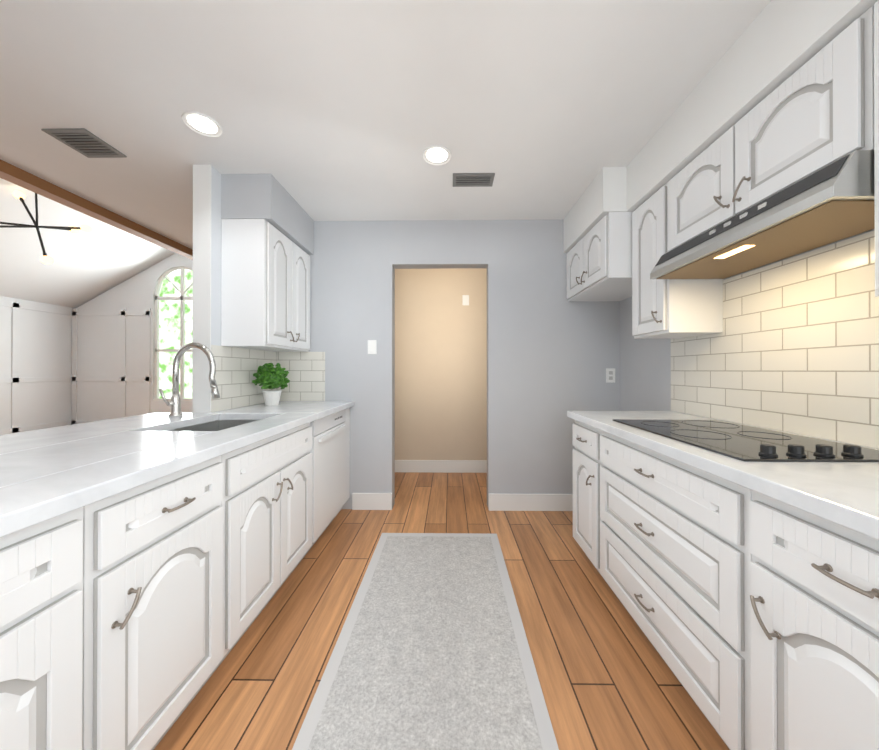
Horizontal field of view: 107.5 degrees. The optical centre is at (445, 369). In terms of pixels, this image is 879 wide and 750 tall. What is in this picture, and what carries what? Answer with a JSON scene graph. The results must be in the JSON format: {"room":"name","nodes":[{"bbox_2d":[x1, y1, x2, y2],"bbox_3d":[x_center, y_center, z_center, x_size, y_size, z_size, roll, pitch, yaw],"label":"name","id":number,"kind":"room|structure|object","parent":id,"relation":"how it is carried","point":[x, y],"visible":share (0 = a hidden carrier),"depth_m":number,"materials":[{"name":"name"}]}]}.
{"room":"kitchen","nodes":[
{"label":"kitchen","id":0,"kind":"room"},
{"bbox_2d":[0,296,75,430],"bbox_3d":[-7.678,-0.039,2.053,0.120,2.440,9.170,0,0,1],"label":"wall","id":1,"kind":"structure","parent":0,"point":[45,344],"depth_m":5.99,"materials":[{"name":"white paint"}]},
{"bbox_2d":[0,300,71,434],"bbox_3d":[-7.603,-0.029,1.997,0.030,2.420,9.040,0,0,1],"label":"trim","id":2,"kind":"structure","parent":1,"relation":"attached to","point":[14,380],"depth_m":5.69,"materials":[{"name":"white wood"}]},
{"bbox_2d":[0,178,174,307],"bbox_3d":[-5.229,-1.875,1.967,5.020,1.350,9.290,0,0,1],"label":"ceiling","id":3,"kind":"structure","parent":0,"point":[98,260],"depth_m":5.43,"materials":[{"name":"white paint"}]},
{"bbox_2d":[0,190,92,263],"bbox_3d":[-5.296,-1.889,4.027,1.702,1.086,1.122,0,0,1],"label":"chandelier","id":4,"kind":"object","parent":3,"relation":"hanging from","point":[45,258],"visible":0.94,"depth_m":4.13,"materials":[{"name":"black metal"}]},
{"bbox_2d":[71,253,192,419],"bbox_3d":[-4.583,-0.628,6.540,5.950,3.650,0.120,0,0,1],"label":"wall","id":5,"kind":"structure","parent":0,"point":[98,346],"depth_m":6.51,"materials":[{"name":"white paint"}]},
{"bbox_2d":[72,308,150,424],"bbox_3d":[-6.734,-0.013,6.495,1.589,2.420,0.022,0,0,1],"label":"trim","id":6,"kind":"structure","parent":5,"relation":"attached to","point":[123,313],"depth_m":6.49,"materials":[{"name":"white wood"}]},
{"bbox_2d":[211,167,262,412],"bbox_3d":[-1.493,-0.038,2.361,0.100,2.440,0.750,0,0,1],"label":"wall column","id":7,"kind":"structure","parent":0,"point":[216,230],"depth_m":2.04,"materials":[{"name":"grey paint"}]},
{"bbox_2d":[211,345,275,411],"bbox_3d":[-1.439,0.060,2.356,0.008,0.416,0.742,0,0,1],"label":"tile backsplash","id":8,"kind":"structure","parent":7,"relation":"attached to","point":[236,369],"depth_m":2.23,"materials":[{"name":"white tile"}]},
{"bbox_2d":[221,219,309,351],"bbox_3d":[-1.275,-0.558,2.404,0.331,0.820,0.656,0,0,1],"label":"upper cabinet","id":9,"kind":"object","parent":7,"relation":"attached to","point":[265,285],"visible":1,"depth_m":2.08,"materials":[{"name":"white paint"}]},
{"bbox_2d":[0,0,770,249],"bbox_3d":[-0.592,-1.305,0.554,4.290,0.080,6.590,0,0,1],"label":"ceiling","id":10,"kind":"structure","parent":0,"point":[335,110],"depth_m":1.48,"materials":[{"name":"paint"}]},
{"bbox_2d":[41,128,126,157],"bbox_3d":[-2.001,-1.256,1.797,0.230,0.008,0.220,0,0,1],"label":"ceiling vent","id":11,"kind":"object","parent":10,"relation":"in","point":[85,142],"visible":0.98,"depth_m":1.78,"materials":[{"name":"grey metal"}]},
{"bbox_2d":[0,159,192,259],"bbox_3d":[-2.719,-1.224,1.932,0.100,0.069,9.050,0,0,1],"label":"beam","id":12,"kind":"structure","parent":10,"relation":"attached to","point":[13,174],"depth_m":2.38,"materials":[{"name":"brown wood"}]},
{"bbox_2d":[181,111,222,136],"bbox_3d":[-1.248,-1.256,1.657,0.170,0.008,0.170,0,0,1],"label":"recessed light","id":13,"kind":"object","parent":10,"relation":"in","point":[199,124],"visible":1,"depth_m":1.66,"materials":[{"name":"white plastic"}]},
{"bbox_2d":[221,174,313,254],"bbox_3d":[-1.280,-1.114,2.407,0.324,0.288,0.660,0,0,1],"label":"soffit","id":14,"kind":"structure","parent":10,"relation":"attached to","point":[269,198],"depth_m":2.08,"materials":[{"name":"grey paint"}]},
{"bbox_2d":[192,164,211,412],"bbox_3d":[-1.498,-0.039,1.982,0.110,2.439,0.008,0,0,1],"label":"wall","id":15,"kind":"structure","parent":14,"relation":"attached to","point":[201,321],"depth_m":1.98,"materials":[{"name":"white paint"}]},
{"bbox_2d":[423,145,450,164],"bbox_3d":[-0.049,-1.255,1.896,0.170,0.008,0.170,0,0,1],"label":"recessed light","id":16,"kind":"object","parent":10,"relation":"in","point":[435,156],"visible":1,"depth_m":1.90,"materials":[{"name":"white plastic"}]},
{"bbox_2d":[453,173,494,186],"bbox_3d":[0.184,-1.254,2.138,0.270,0.008,0.140,0,0,1],"label":"ceiling vent","id":17,"kind":"object","parent":10,"relation":"in","point":[473,179],"visible":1,"depth_m":2.13,"materials":[{"name":"grey metal"}]},
{"bbox_2d":[563,0,877,252],"bbox_3d":[1.191,-1.127,0.029,0.470,0.278,5.350,0,0,1],"label":"soffit","id":18,"kind":"structure","parent":10,"relation":"attached to","point":[775,45],"depth_m":1.30,"materials":[{"name":"white paint"}]},
{"bbox_2d":[395,268,486,459],"bbox_3d":[-0.084,-0.033,3.778,3.120,2.440,0.120,0,0,1],"label":"wall","id":19,"kind":"structure","parent":0,"point":[440,371],"depth_m":3.70,"materials":[{"name":"beige paint"}]},
{"bbox_2d":[395,460,486,472],"bbox_3d":[-0.020,1.117,3.704,2.990,0.140,0.015,0,0,1],"label":"baseboard","id":20,"kind":"structure","parent":19,"relation":"attached to","point":[438,466],"depth_m":3.70,"materials":[{"name":"white wood"}]},
{"bbox_2d":[462,295,468,304],"bbox_3d":[0.235,-0.793,3.711,0.075,0.118,0.008,0,0,1],"label":"thermostat","id":21,"kind":"object","parent":19,"relation":"attached to","point":[465,299],"visible":1,"depth_m":3.71,"materials":[{"name":"white plastic"}]},
{"bbox_2d":[154,472,729,749],"bbox_3d":[-3.084,1.210,1.928,9.310,0.060,9.290,0,0,1],"label":"floor","id":22,"kind":"structure","parent":0,"point":[608,679],"depth_m":1.39,"materials":[{"name":"brown wood"}]},
{"bbox_2d":[0,507,82,749],"bbox_3d":[-1.102,0.739,0.517,0.631,0.873,0.458,0,0,1],"label":"base cabinet","id":23,"kind":"object","parent":22,"relation":"on","point":[41,635],"visible":0.96,"depth_m":0.66,"materials":[{"name":"white paint"}]},
{"bbox_2d":[82,456,222,749],"bbox_3d":[-1.096,0.740,0.972,0.631,0.873,0.448,0,0,1],"label":"base cabinet","id":24,"kind":"object","parent":22,"relation":"on","point":[152,604],"visible":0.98,"depth_m":0.89,"materials":[{"name":"white paint"}]},
{"bbox_2d":[202,423,311,686],"bbox_3d":[-1.088,0.743,1.577,0.631,0.873,0.758,0,0,1],"label":"base cabinet","id":25,"kind":"object","parent":22,"relation":"on","point":[266,503],"visible":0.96,"depth_m":1.42,"materials":[{"name":"white paint"}]},
{"bbox_2d":[0,342,354,537],"bbox_3d":[-1.289,0.162,0.973,1.005,0.629,3.502,0,0,1],"label":"countertop","id":26,"kind":"structure","parent":25,"relation":"on","point":[48,473],"depth_m":1.08,"materials":[{"name":"stone"}]},
{"bbox_2d":[173,420,253,430],"bbox_3d":[-1.168,0.393,1.655,0.384,0.173,0.544,0,0,1],"label":"sink basin","id":27,"kind":"object","parent":26,"relation":"in","point":[219,425],"depth_m":1.86,"materials":[{"name":"silver metal"}]},
{"bbox_2d":[252,363,289,405],"bbox_3d":[-1.290,0.110,2.403,0.245,0.315,0.243,0,0,1],"label":"potted plant","id":28,"kind":"object","parent":26,"relation":"on","point":[268,376],"visible":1,"depth_m":2.35,"materials":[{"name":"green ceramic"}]},
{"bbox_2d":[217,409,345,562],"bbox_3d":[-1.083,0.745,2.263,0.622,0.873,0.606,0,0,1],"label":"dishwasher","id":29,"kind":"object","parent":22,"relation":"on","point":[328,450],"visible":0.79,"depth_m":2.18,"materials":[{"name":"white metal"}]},
{"bbox_2d":[335,408,349,516],"bbox_3d":[-1.099,0.746,2.648,0.580,0.873,0.156,0,0,1],"label":"cabinet filler","id":30,"kind":"object","parent":22,"relation":"on","point":[347,421],"visible":0.18,"depth_m":2.67,"materials":[{"name":"white paint"}]},
{"bbox_2d":[292,533,558,749],"bbox_3d":[-0.063,1.170,0.858,0.820,0.012,2.890,0,0,1],"label":"rug","id":31,"kind":"object","parent":22,"relation":"on","point":[431,650],"visible":1,"depth_m":1.28,"materials":[{"name":"grey fabric"}]},
{"bbox_2d":[572,420,615,594],"bbox_3d":[1.085,0.744,1.865,0.631,0.873,0.368,0,0,1],"label":"base cabinet","id":32,"kind":"object","parent":22,"relation":"on","point":[587,464],"visible":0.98,"depth_m":1.82,"materials":[{"name":"white paint"}]},
{"bbox_2d":[600,431,751,749],"bbox_3d":[1.077,0.741,1.263,0.631,0.873,0.832,0,0,1],"label":"base cabinet","id":33,"kind":"object","parent":22,"relation":"on","point":[675,561],"visible":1,"depth_m":1.06,"materials":[{"name":"white paint"}]},
{"bbox_2d":[567,411,878,539],"bbox_3d":[1.092,0.282,0.617,0.666,0.040,2.892,0,0,1],"label":"countertop","id":34,"kind":"structure","parent":33,"relation":"on","point":[845,494],"depth_m":0.82,"materials":[{"name":"stone"}]},
{"bbox_2d":[613,419,878,461],"bbox_3d":[1.113,0.245,1.280,0.520,0.037,0.740,0,0,1],"label":"cooktop","id":35,"kind":"object","parent":34,"relation":"in","point":[743,442],"visible":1,"depth_m":1.12,"materials":[{"name":"black glass"}]},
{"bbox_2d":[750,490,878,749],"bbox_3d":[1.068,0.739,0.617,0.631,0.873,0.456,0,0,1],"label":"base cabinet","id":36,"kind":"object","parent":22,"relation":"on","point":[814,597],"visible":0.98,"depth_m":0.69,"materials":[{"name":"white paint"}]},
{"bbox_2d":[309,220,619,508],"bbox_3d":[-0.038,-0.037,2.777,3.000,2.440,0.120,0,0,1],"label":"wall","id":37,"kind":"structure","parent":0,"point":[553,353],"depth_m":2.71,"materials":[{"name":"grey paint"}]},
{"bbox_2d":[276,352,324,400],"bbox_3d":[-1.224,0.061,2.728,0.412,0.416,0.008,0,0,1],"label":"tile backsplash","id":38,"kind":"structure","parent":37,"relation":"attached to","point":[305,376],"depth_m":2.72,"materials":[{"name":"white tile"}]},
{"bbox_2d":[352,493,391,509],"bbox_3d":[-0.616,1.113,2.712,0.335,0.140,0.015,0,0,1],"label":"baseboard","id":39,"kind":"structure","parent":37,"relation":"attached to","point":[360,501],"depth_m":2.70,"materials":[{"name":"white wood"}]},
{"bbox_2d":[368,340,376,353],"bbox_3d":[-0.618,-0.187,2.720,0.075,0.118,0.008,0,0,1],"label":"light switch","id":40,"kind":"object","parent":37,"relation":"attached to","point":[372,346],"visible":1,"depth_m":2.72,"materials":[{"name":"white plastic"}]},
{"bbox_2d":[488,493,572,510],"bbox_3d":[0.911,1.113,2.690,1.100,0.140,0.019,0,0,1],"label":"baseboard","id":41,"kind":"structure","parent":37,"relation":"attached to","point":[496,502],"depth_m":2.69,"materials":[{"name":"white wood"}]},
{"bbox_2d":[606,368,614,382],"bbox_3d":[1.381,0.053,2.693,0.075,0.118,0.008,0,0,1],"label":"outlet","id":42,"kind":"object","parent":37,"relation":"attached to","point":[610,375],"visible":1,"depth_m":2.69,"materials":[{"name":"white plastic"}]},
{"bbox_2d":[620,229,877,448],"bbox_3d":[1.493,-0.045,0.521,0.120,2.440,6.590,0,0,1],"label":"wall","id":43,"kind":"structure","parent":0,"point":[645,374],"depth_m":2.37,"materials":[{"name":"grey paint"}]},
{"bbox_2d":[566,212,631,300],"bbox_3d":[1.214,-0.773,2.351,0.481,0.410,0.697,0,0,1],"label":"upper cabinet","id":44,"kind":"object","parent":43,"relation":"attached to","point":[599,261],"visible":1,"depth_m":2.14,"materials":[{"name":"white paint"}]},
{"bbox_2d":[632,182,723,338],"bbox_3d":[1.283,-0.585,1.838,0.331,0.790,0.323,0,0,1],"label":"upper cabinet","id":45,"kind":"object","parent":43,"relation":"attached to","point":[672,308],"visible":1,"depth_m":1.72,"materials":[{"name":"white paint"}]},
{"bbox_2d":[668,6,873,250],"bbox_3d":[1.275,-0.788,1.273,0.331,0.388,0.805,0,0,1],"label":"upper cabinet","id":46,"kind":"object","parent":43,"relation":"attached to","point":[814,114],"visible":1,"depth_m":1.07,"materials":[{"name":"white paint"}]},
{"bbox_2d":[650,150,874,278],"bbox_3d":[1.249,-0.526,1.272,0.383,0.132,0.801,0,0,1],"label":"range hood","id":47,"kind":"object","parent":46,"relation":"attached to","point":[833,202],"visible":1,"depth_m":1.09,"materials":[{"name":"silver metal"}]},
{"bbox_2d":[671,230,878,448],"bbox_3d":[1.419,-0.105,-0.193,0.008,0.726,4.520,0,0,1],"label":"tile backsplash","id":48,"kind":"structure","parent":43,"relation":"attached to","point":[793,347],"depth_m":1.31,"materials":[{"name":"white tile"}]},
{"bbox_2d":[874,0,878,296],"bbox_3d":[1.265,-0.590,0.484,0.331,0.790,0.766,0,0,1],"label":"upper cabinet","id":49,"kind":"object","parent":43,"relation":"attached to","point":[876,106],"visible":0.98,"depth_m":0.85,"materials":[{"name":"white paint"}]},
{"label":"outside","id":50,"kind":"structure","parent":0,"visible":0},
{"bbox_2d":[153,267,192,400],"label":"window","id":51,"kind":"structure","parent":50,"point":[169,324],"depth_m":6.87,"materials":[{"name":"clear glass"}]}
]}

